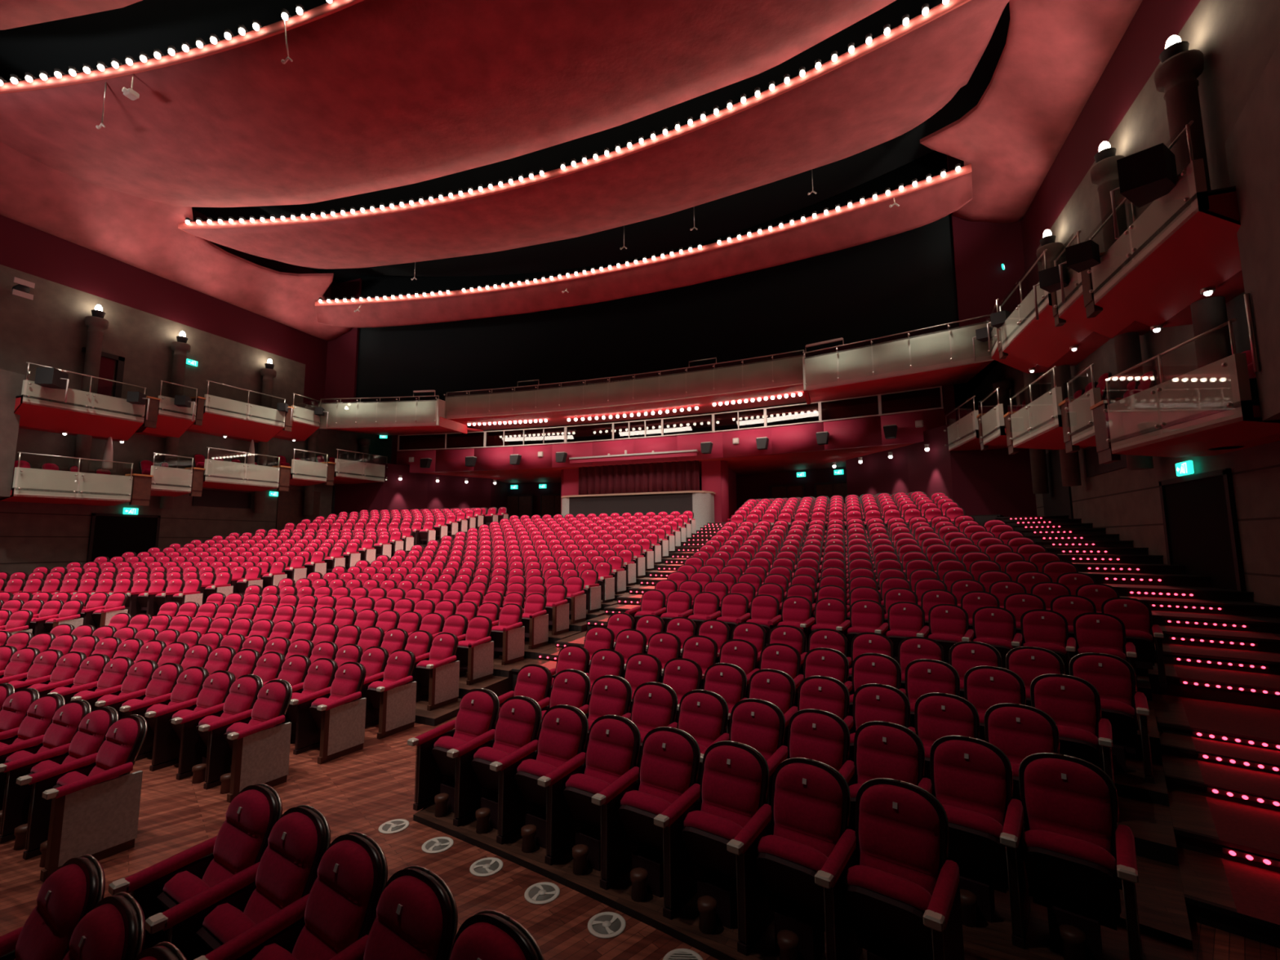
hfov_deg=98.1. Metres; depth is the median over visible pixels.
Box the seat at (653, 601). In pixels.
[625,589,666,629]
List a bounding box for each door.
[80,346,124,398]
[86,512,160,562]
[275,488,320,530]
[506,494,533,519]
[539,493,560,518]
[769,484,804,498]
[813,481,847,502]
[1042,449,1073,519]
[1158,468,1246,591]
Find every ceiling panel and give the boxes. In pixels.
[0,0,142,30]
[0,0,896,207]
[177,0,1009,269]
[315,163,972,328]
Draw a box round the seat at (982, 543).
[977,537,1004,552]
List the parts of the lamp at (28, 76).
bulb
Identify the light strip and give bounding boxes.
[537,655,557,659]
[555,644,583,647]
[586,622,607,625]
[604,610,625,613]
[617,600,640,603]
[629,591,645,592]
[640,582,656,583]
[648,574,668,576]
[657,568,677,569]
[671,555,692,557]
[677,549,698,551]
[683,543,704,545]
[697,531,716,533]
[700,528,719,529]
[1008,517,1043,519]
[1016,521,1052,523]
[1023,525,1062,528]
[1032,531,1072,533]
[1041,537,1084,538]
[1051,543,1096,545]
[1061,550,1108,552]
[1071,557,1120,559]
[1086,567,1141,570]
[1103,577,1163,581]
[1128,591,1195,595]
[1149,604,1224,610]
[1164,619,1248,627]
[1168,636,1257,646]
[1173,657,1269,669]
[1179,680,1279,695]
[1191,730,1279,749]
[1197,752,1279,772]
[1206,786,1279,806]
[1222,846,1279,867]
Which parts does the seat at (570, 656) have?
armrest, backrest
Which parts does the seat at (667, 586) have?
backrest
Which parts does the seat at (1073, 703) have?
backrest, armrest, edge trim, panel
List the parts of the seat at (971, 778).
number plate, backrest, armrest, edge trim, panel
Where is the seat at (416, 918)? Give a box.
[363,865,457,959]
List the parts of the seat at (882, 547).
backrest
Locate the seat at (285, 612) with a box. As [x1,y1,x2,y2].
[272,604,296,625]
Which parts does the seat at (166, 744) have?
panel, armrest, backrest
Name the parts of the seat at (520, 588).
backrest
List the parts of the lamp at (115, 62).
bulb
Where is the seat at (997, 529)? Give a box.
[989,524,1014,537]
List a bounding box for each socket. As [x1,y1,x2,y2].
[0,75,7,82]
[10,73,22,80]
[25,71,36,79]
[40,70,51,76]
[53,67,65,75]
[68,65,79,72]
[83,62,93,70]
[97,60,108,67]
[111,57,122,65]
[125,54,136,62]
[139,51,150,58]
[153,48,164,55]
[168,44,177,52]
[238,23,248,31]
[253,18,262,26]
[296,2,305,11]
[726,99,732,104]
[768,80,774,85]
[783,73,790,79]
[799,66,805,71]
[814,58,821,64]
[831,50,837,56]
[847,41,854,48]
[865,33,872,39]
[883,23,890,30]
[902,13,909,20]
[921,3,928,10]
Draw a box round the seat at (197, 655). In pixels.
[181,644,212,671]
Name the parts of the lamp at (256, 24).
bulb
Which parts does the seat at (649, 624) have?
backrest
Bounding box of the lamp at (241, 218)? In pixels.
[239,215,245,222]
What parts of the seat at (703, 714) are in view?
backrest, armrest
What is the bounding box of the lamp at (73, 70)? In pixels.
[68,65,79,75]
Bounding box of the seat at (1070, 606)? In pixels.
[1050,595,1096,655]
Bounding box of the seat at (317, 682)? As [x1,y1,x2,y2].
[286,657,337,755]
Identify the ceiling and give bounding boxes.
[0,0,1009,283]
[419,443,913,484]
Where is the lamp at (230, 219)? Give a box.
[228,216,235,223]
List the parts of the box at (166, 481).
handrail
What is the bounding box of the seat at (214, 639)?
[198,631,223,651]
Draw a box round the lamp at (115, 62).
[111,57,122,68]
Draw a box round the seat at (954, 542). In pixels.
[948,537,974,553]
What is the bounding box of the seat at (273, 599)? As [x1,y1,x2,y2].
[259,593,280,609]
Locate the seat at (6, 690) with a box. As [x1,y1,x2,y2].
[0,683,15,711]
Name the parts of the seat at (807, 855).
number plate, backrest, edge trim, armrest, panel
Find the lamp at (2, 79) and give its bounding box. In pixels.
[0,75,7,85]
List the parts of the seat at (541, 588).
backrest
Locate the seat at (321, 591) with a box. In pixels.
[313,586,333,600]
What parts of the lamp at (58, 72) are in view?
bulb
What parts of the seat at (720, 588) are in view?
backrest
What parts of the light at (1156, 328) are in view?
bulb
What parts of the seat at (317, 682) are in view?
panel, armrest, backrest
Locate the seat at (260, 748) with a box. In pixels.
[220,679,292,802]
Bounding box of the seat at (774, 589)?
[757,582,784,620]
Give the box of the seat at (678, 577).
[666,571,688,590]
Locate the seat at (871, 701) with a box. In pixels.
[848,683,915,761]
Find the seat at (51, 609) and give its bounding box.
[26,599,64,636]
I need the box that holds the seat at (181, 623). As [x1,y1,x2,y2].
[168,614,192,634]
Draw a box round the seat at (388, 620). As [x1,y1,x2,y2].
[375,609,399,634]
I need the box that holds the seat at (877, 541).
[871,537,893,561]
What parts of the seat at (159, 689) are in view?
armrest, panel, backrest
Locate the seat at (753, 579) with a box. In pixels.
[737,573,761,595]
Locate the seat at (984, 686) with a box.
[964,666,1026,741]
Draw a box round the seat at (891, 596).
[884,587,918,622]
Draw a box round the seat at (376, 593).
[368,587,386,604]
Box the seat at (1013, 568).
[1004,560,1038,582]
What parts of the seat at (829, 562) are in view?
backrest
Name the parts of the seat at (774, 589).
backrest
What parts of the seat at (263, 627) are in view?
backrest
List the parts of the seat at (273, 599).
backrest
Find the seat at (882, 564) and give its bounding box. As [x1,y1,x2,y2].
[875,558,902,583]
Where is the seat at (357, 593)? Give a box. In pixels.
[349,586,368,601]
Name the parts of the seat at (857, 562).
backrest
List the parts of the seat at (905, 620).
backrest, armrest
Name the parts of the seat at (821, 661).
backrest, armrest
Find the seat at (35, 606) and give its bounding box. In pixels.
[21,599,44,630]
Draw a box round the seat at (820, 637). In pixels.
[802,628,851,675]
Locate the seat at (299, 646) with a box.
[284,639,314,659]
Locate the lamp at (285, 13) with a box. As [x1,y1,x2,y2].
[281,8,291,20]
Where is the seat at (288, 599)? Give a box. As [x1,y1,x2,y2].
[277,594,299,608]
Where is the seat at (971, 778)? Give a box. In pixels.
[929,735,1030,949]
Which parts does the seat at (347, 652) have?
backrest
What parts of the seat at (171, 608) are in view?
backrest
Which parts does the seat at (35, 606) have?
backrest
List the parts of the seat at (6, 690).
backrest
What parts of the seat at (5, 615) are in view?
backrest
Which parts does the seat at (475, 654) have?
backrest, armrest, panel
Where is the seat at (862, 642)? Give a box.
[848,632,893,681]
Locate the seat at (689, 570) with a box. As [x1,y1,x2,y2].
[676,564,697,580]
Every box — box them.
[0,452,153,506]
[13,361,160,441]
[134,380,205,438]
[150,452,204,496]
[186,380,294,442]
[202,446,291,491]
[272,392,320,441]
[288,448,335,486]
[333,448,387,484]
[943,395,1008,451]
[976,387,1007,450]
[987,298,1051,373]
[996,248,1111,368]
[1003,365,1088,454]
[1051,230,1150,338]
[1058,363,1115,453]
[1080,120,1244,327]
[1089,318,1279,464]
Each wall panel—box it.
[408,457,413,462]
[537,451,542,457]
[732,437,738,444]
[915,419,923,427]
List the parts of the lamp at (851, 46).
bulb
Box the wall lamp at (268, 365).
[264,359,274,368]
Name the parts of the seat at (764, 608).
backrest, armrest, panel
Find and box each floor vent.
[377,818,408,834]
[421,836,453,853]
[469,857,502,876]
[524,881,559,904]
[587,911,626,938]
[662,948,702,959]
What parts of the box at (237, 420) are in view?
handrail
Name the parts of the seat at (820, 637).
backrest, armrest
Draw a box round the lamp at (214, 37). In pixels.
[209,32,220,44]
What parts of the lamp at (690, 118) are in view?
bulb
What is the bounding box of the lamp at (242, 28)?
[238,23,248,35]
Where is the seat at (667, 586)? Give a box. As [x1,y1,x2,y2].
[640,579,677,612]
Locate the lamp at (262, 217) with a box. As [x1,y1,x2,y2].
[260,214,266,222]
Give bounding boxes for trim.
[191,488,251,508]
[331,484,335,513]
[391,435,409,464]
[560,469,564,514]
[720,460,728,522]
[938,384,955,425]
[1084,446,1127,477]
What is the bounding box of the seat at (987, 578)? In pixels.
[977,570,1012,592]
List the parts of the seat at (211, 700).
panel, armrest, backrest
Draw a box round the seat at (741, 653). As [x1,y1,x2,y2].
[719,639,759,697]
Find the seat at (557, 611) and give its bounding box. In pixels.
[543,583,568,635]
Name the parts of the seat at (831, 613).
backrest, armrest, panel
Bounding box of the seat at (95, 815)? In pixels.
[39,714,147,882]
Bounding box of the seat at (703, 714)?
[677,689,729,785]
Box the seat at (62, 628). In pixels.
[49,623,75,637]
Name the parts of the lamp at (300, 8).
bulb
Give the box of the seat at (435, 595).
[423,589,443,606]
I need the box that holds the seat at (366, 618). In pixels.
[354,608,378,631]
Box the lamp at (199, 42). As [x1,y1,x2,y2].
[195,36,206,48]
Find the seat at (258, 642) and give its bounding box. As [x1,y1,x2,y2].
[241,635,267,657]
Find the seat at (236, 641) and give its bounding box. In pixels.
[220,633,245,653]
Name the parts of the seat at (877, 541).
backrest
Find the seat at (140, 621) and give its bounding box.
[128,613,152,631]
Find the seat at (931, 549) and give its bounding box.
[925,543,951,561]
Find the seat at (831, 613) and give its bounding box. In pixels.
[810,597,851,664]
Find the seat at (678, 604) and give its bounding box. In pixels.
[660,590,693,631]
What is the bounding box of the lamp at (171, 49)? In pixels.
[168,44,177,55]
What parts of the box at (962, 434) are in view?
handrail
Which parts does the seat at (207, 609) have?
backrest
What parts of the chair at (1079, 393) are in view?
backrest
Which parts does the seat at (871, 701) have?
backrest, armrest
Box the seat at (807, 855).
[755,757,862,959]
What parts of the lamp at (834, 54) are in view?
bulb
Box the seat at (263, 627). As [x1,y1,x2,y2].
[248,618,274,641]
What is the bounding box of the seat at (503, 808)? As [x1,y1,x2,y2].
[471,695,542,844]
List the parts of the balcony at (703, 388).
handrail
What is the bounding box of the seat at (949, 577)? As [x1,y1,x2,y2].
[942,569,974,591]
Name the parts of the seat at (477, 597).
backrest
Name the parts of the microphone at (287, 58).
rod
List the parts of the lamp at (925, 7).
bulb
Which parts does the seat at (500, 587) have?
backrest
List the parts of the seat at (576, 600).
backrest, armrest, panel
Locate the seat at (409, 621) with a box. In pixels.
[396,611,422,636]
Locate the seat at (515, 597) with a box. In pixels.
[496,591,524,625]
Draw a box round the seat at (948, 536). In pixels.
[942,531,967,546]
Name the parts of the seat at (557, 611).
backrest, armrest, panel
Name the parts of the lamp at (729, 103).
bulb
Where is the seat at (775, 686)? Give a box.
[747,668,798,746]
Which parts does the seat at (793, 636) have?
backrest, panel, armrest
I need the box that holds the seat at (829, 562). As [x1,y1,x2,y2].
[818,558,848,582]
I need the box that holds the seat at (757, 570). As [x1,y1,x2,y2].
[744,565,766,584]
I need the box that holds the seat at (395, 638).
[381,627,408,678]
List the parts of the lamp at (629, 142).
bulb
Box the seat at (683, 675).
[662,657,702,723]
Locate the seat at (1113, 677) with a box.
[1068,652,1154,783]
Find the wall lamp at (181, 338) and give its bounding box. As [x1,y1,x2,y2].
[176,331,187,342]
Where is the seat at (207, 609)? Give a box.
[195,602,218,621]
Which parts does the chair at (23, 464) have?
backrest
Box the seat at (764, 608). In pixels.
[746,594,782,645]
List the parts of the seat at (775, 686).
backrest, panel, armrest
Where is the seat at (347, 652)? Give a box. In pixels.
[329,644,363,693]
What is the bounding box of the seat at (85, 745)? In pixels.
[13,706,119,860]
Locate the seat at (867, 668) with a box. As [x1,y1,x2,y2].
[848,653,906,716]
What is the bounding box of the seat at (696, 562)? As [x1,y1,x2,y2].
[684,556,703,572]
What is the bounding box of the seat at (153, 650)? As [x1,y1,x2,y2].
[134,640,166,663]
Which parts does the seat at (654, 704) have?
backrest, armrest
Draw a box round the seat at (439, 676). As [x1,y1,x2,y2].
[414,632,459,711]
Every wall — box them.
[0,208,361,406]
[0,264,436,577]
[333,423,1037,525]
[355,150,959,402]
[396,449,437,472]
[435,395,931,448]
[435,448,474,472]
[473,446,512,471]
[512,444,551,469]
[551,441,593,467]
[563,468,578,495]
[591,439,634,466]
[633,435,678,463]
[676,431,723,461]
[701,460,737,522]
[722,426,772,457]
[771,422,824,454]
[823,415,882,450]
[880,408,945,445]
[946,0,1200,328]
[965,0,1279,605]
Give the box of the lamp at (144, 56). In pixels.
[139,51,150,62]
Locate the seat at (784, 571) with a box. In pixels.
[768,565,791,586]
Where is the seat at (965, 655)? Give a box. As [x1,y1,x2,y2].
[949,640,1002,697]
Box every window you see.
[397,433,444,451]
[444,431,484,449]
[483,430,503,448]
[502,429,524,446]
[522,427,543,445]
[542,426,565,444]
[564,422,613,443]
[612,421,628,440]
[628,419,644,439]
[644,417,662,438]
[661,413,713,436]
[711,410,739,432]
[737,408,765,430]
[763,401,820,427]
[817,394,879,422]
[877,386,943,416]
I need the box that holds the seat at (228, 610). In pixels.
[213,602,238,622]
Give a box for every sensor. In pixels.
[619,225,626,249]
[689,206,697,231]
[807,169,817,195]
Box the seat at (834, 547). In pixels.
[823,543,848,563]
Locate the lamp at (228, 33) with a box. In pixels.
[224,28,234,39]
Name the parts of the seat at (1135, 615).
backrest, armrest, panel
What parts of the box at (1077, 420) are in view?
rail post, handrail, rail post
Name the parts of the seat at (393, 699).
panel, backrest, armrest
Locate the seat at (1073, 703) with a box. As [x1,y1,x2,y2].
[1030,673,1117,822]
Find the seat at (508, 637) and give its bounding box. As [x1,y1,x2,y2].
[489,603,524,665]
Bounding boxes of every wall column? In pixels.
[73,315,108,504]
[160,341,191,508]
[253,368,276,513]
[302,428,319,515]
[358,438,371,462]
[991,380,1012,413]
[1022,371,1048,493]
[1035,242,1081,486]
[1089,155,1153,470]
[1153,48,1243,449]
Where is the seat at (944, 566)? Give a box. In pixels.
[936,559,966,581]
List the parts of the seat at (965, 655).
backrest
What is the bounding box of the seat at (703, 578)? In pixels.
[689,572,711,591]
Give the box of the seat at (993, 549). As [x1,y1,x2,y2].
[984,543,1013,560]
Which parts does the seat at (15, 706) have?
panel, armrest, backrest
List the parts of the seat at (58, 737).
edge trim, panel, armrest, backrest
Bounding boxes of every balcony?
[316,395,483,435]
[443,349,806,430]
[802,314,993,404]
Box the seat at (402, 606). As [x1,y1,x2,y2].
[393,598,414,617]
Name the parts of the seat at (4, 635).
backrest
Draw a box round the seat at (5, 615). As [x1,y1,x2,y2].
[0,609,12,629]
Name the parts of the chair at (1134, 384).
backrest, frame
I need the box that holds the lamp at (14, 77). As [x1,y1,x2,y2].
[10,73,22,84]
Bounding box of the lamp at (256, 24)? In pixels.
[253,18,262,31]
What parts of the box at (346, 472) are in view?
handrail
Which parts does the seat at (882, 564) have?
backrest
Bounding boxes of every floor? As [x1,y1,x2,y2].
[0,716,1279,959]
[132,526,478,617]
[413,514,1195,959]
[414,534,692,726]
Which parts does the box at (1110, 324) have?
handrail, rail post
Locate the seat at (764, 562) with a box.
[748,557,770,575]
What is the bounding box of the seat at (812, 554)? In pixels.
[798,551,822,573]
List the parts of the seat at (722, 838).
number plate, backrest, edge trim, armrest, panel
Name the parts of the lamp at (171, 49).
bulb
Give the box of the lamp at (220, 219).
[217,216,224,223]
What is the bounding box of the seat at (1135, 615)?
[1101,597,1167,688]
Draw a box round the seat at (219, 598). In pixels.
[205,592,226,607]
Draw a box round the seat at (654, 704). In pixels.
[631,681,677,767]
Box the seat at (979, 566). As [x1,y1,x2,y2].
[969,560,1001,581]
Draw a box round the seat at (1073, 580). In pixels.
[1056,572,1096,595]
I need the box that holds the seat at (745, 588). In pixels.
[729,582,755,617]
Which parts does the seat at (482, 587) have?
backrest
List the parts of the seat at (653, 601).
armrest, panel, backrest, armrest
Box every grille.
[382,821,405,831]
[425,839,449,850]
[474,859,498,873]
[528,884,555,901]
[591,915,621,934]
[668,954,696,959]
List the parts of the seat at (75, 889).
panel, armrest, number plate, backrest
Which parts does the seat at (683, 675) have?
backrest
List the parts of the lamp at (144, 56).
bulb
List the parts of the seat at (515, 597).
backrest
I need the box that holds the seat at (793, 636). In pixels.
[768,625,807,674]
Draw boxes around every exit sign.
[122,507,138,515]
[186,358,197,366]
[269,491,278,496]
[379,435,387,438]
[510,484,517,488]
[538,484,546,488]
[796,471,805,477]
[833,469,843,475]
[1175,460,1194,476]
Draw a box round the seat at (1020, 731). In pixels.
[984,702,1059,831]
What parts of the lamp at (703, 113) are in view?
bulb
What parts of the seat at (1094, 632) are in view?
backrest, armrest, panel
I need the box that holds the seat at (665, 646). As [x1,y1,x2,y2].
[646,631,681,683]
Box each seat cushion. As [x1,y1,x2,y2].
[0,742,8,747]
[4,750,33,761]
[8,680,22,684]
[27,683,47,688]
[30,760,60,773]
[45,617,58,622]
[49,686,70,693]
[56,771,88,785]
[73,690,94,697]
[93,608,104,613]
[97,694,119,701]
[121,698,143,706]
[142,468,151,475]
[146,703,169,712]
[162,871,210,903]
[172,709,195,718]
[195,462,204,467]
[198,715,223,724]
[202,902,256,943]
[226,722,252,732]
[251,942,297,959]
[280,462,289,466]
[290,692,306,699]
[311,697,334,706]
[368,680,389,688]
[416,660,435,666]
[433,735,466,749]
[457,640,472,646]
[473,746,509,762]
[491,625,506,631]
[516,759,556,776]
[522,613,531,617]
[546,602,552,606]
[565,773,610,794]
[587,719,595,730]
[620,790,671,814]
[634,610,652,617]
[639,729,648,742]
[660,613,679,617]
[683,810,742,839]
[688,614,707,620]
[697,743,706,752]
[716,616,737,623]
[746,618,769,626]
[756,835,827,871]
[777,621,803,629]
[810,623,838,631]
[844,865,931,912]
[846,626,875,634]
[848,783,862,797]
[849,693,853,702]
[849,732,855,742]
[885,630,916,636]
[901,673,905,680]
[910,702,915,711]
[923,745,931,757]
[927,633,962,642]
[942,804,1007,864]
[960,680,964,688]
[973,637,1013,648]
[977,711,985,723]
[1009,761,1020,777]
[1016,621,1020,627]
[1022,641,1069,675]
[1022,829,1121,913]
[1025,688,1030,697]
[1057,724,1102,769]
[1067,625,1073,631]
[1076,646,1126,660]
[1100,697,1138,745]
[1123,389,1140,398]
[1125,629,1155,663]
[1247,362,1256,378]
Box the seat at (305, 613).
[293,605,316,626]
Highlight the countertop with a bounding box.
[568,493,692,517]
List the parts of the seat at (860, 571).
backrest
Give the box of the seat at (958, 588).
[950,579,985,606]
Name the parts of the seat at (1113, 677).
backrest, armrest, edge trim, panel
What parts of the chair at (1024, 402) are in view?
backrest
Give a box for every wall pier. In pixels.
[0,368,25,497]
[1225,41,1279,421]
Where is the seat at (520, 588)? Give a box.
[502,582,526,607]
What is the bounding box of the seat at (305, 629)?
[290,621,316,644]
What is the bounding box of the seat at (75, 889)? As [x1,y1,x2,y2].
[0,853,105,959]
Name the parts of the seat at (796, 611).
backrest, armrest, panel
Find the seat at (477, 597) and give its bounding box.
[454,590,483,613]
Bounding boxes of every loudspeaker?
[419,457,431,468]
[465,456,476,466]
[509,453,521,465]
[555,451,567,462]
[700,441,712,453]
[755,436,768,449]
[815,431,829,444]
[883,424,897,439]
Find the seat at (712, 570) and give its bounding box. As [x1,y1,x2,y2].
[697,564,719,581]
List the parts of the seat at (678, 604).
backrest, armrest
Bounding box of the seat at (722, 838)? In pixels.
[681,740,774,955]
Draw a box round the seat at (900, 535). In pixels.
[893,532,915,548]
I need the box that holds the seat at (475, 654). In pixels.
[455,615,493,684]
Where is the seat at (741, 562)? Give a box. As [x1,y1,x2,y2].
[726,557,747,573]
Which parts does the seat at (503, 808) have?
edge trim, backrest, panel, armrest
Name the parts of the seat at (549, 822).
edge trim, backrest, panel, armrest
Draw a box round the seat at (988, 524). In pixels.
[982,519,1006,531]
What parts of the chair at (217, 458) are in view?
backrest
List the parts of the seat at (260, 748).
panel, armrest, backrest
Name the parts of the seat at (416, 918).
number plate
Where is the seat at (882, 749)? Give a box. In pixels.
[848,720,932,831]
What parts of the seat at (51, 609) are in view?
panel, armrest, backrest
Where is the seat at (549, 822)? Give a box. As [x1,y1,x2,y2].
[514,704,588,865]
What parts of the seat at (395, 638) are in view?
backrest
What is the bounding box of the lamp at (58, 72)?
[53,67,65,78]
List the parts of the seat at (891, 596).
backrest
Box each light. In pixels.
[61,431,68,435]
[857,457,862,463]
[888,452,892,458]
[924,444,929,451]
[1028,368,1035,373]
[1069,345,1078,351]
[1150,324,1163,332]
[1200,285,1215,296]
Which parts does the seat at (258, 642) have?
backrest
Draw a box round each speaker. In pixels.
[34,367,69,402]
[126,391,150,419]
[173,395,195,421]
[276,402,292,424]
[314,407,328,427]
[972,327,992,361]
[986,310,1011,350]
[1033,265,1068,319]
[1058,240,1100,303]
[1110,142,1177,239]
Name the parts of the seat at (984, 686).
backrest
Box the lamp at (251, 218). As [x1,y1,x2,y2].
[249,215,256,222]
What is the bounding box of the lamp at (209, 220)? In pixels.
[207,217,213,223]
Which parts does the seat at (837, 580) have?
backrest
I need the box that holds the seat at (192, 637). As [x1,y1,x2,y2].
[177,630,201,648]
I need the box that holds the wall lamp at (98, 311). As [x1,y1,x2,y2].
[91,304,105,318]
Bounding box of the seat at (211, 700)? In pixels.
[168,670,235,780]
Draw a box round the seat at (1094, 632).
[1073,612,1137,711]
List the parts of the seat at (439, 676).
backrest, panel, armrest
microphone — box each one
[95,81,106,128]
[280,19,292,63]
[888,197,899,208]
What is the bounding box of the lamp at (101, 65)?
[97,60,108,71]
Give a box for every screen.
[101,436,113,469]
[247,440,254,464]
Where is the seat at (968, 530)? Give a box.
[963,524,986,538]
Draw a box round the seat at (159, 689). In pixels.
[118,662,183,760]
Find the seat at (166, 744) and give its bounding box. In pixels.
[142,666,208,771]
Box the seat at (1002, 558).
[994,551,1025,572]
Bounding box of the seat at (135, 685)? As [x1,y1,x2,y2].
[93,659,158,719]
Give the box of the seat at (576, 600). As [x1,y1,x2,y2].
[564,576,586,623]
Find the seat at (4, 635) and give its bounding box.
[0,630,12,646]
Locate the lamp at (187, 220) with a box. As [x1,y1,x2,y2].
[185,217,191,224]
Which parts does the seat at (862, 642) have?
backrest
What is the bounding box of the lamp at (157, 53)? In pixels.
[153,48,164,59]
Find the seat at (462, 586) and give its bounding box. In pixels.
[449,581,468,597]
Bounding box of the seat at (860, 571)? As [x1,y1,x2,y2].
[846,567,875,598]
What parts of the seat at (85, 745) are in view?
edge trim, panel, armrest, backrest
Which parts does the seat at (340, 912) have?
backrest, number plate, armrest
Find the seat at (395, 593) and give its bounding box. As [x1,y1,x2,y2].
[386,587,405,603]
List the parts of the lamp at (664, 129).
bulb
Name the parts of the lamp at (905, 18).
bulb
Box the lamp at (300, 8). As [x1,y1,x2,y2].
[296,2,305,15]
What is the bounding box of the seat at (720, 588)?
[703,581,728,616]
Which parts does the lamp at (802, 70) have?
bulb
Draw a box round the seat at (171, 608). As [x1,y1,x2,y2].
[151,600,180,619]
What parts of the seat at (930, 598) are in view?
backrest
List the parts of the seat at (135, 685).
armrest, panel, backrest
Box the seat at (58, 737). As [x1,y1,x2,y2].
[0,699,91,844]
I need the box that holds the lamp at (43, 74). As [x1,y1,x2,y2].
[40,70,51,80]
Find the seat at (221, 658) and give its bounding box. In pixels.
[204,646,235,675]
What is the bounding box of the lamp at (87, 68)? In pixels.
[83,62,93,73]
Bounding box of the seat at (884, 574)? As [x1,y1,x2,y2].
[878,568,906,593]
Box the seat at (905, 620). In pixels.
[885,601,929,662]
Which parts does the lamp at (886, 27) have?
bulb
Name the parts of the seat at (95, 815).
panel, armrest, backrest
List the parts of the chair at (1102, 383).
backrest, frame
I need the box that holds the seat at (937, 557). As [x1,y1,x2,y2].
[930,551,958,572]
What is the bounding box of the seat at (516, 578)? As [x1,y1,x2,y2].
[505,574,526,595]
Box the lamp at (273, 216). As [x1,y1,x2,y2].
[270,213,276,221]
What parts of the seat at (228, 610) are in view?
backrest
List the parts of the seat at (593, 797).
edge trim, backrest, armrest, panel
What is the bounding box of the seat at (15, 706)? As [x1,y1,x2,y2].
[0,688,39,745]
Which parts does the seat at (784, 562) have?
backrest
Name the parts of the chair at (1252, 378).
frame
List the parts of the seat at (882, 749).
backrest, armrest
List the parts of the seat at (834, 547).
backrest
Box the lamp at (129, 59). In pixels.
[125,54,136,65]
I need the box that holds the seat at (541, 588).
[523,582,546,608]
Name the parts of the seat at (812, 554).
backrest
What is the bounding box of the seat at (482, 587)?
[462,581,487,600]
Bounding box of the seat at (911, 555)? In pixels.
[902,551,928,573]
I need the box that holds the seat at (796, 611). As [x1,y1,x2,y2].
[777,595,814,652]
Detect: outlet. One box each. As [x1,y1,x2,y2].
[0,810,3,829]
[13,823,28,850]
[39,840,47,867]
[191,763,206,783]
[220,773,231,794]
[434,792,448,817]
[475,807,490,834]
[520,824,536,853]
[572,844,588,875]
[630,867,648,902]
[697,895,716,934]
[777,929,799,959]
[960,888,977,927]
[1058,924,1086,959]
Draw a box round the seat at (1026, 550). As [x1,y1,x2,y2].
[1016,543,1047,560]
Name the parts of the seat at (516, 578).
backrest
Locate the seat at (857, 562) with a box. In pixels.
[846,558,876,588]
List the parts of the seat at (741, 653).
backrest, panel, armrest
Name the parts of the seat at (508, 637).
backrest, armrest, panel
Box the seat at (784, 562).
[772,557,795,577]
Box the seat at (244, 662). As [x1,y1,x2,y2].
[228,648,260,679]
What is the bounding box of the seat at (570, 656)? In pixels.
[548,644,590,705]
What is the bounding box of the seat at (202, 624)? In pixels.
[187,615,213,635]
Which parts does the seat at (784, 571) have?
backrest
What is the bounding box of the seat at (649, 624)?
[635,614,665,653]
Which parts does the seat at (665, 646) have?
backrest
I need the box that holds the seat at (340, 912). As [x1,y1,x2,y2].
[251,831,387,959]
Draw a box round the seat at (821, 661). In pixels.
[796,647,852,700]
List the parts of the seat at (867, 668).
backrest, armrest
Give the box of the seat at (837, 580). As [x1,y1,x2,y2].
[815,575,848,602]
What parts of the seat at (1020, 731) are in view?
backrest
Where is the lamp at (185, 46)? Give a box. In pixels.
[182,40,192,52]
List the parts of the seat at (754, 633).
backrest, armrest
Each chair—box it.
[12,459,31,481]
[40,462,60,471]
[68,465,78,471]
[94,467,111,475]
[138,459,153,475]
[160,462,168,466]
[192,453,205,474]
[212,456,224,461]
[230,458,241,462]
[275,455,291,473]
[315,454,324,462]
[328,457,335,462]
[1015,400,1025,411]
[1015,403,1022,409]
[1073,388,1084,398]
[1076,380,1097,398]
[1085,371,1111,399]
[1115,379,1139,399]
[1123,369,1157,398]
[1240,348,1252,364]
[1247,362,1258,399]
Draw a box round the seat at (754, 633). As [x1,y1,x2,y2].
[731,622,766,668]
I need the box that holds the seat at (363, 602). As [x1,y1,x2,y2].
[354,596,375,613]
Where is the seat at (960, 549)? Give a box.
[954,543,982,561]
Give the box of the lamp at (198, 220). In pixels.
[195,217,203,224]
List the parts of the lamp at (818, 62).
bulb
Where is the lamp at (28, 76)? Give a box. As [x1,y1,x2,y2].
[25,71,36,82]
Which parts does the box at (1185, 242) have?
rail post, handrail, rail post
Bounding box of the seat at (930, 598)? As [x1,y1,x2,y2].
[920,589,957,632]
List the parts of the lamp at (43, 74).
bulb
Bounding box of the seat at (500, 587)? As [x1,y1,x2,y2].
[481,582,506,604]
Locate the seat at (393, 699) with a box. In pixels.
[365,649,416,739]
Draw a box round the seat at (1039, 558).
[1028,551,1062,572]
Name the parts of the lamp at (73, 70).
bulb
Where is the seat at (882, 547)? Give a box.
[872,543,896,565]
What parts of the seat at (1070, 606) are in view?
backrest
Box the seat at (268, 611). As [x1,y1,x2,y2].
[253,604,276,623]
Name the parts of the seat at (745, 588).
backrest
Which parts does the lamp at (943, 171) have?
bulb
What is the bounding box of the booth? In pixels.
[561,490,715,533]
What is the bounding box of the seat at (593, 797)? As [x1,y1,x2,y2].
[563,714,640,889]
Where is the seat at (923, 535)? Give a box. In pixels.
[917,531,941,546]

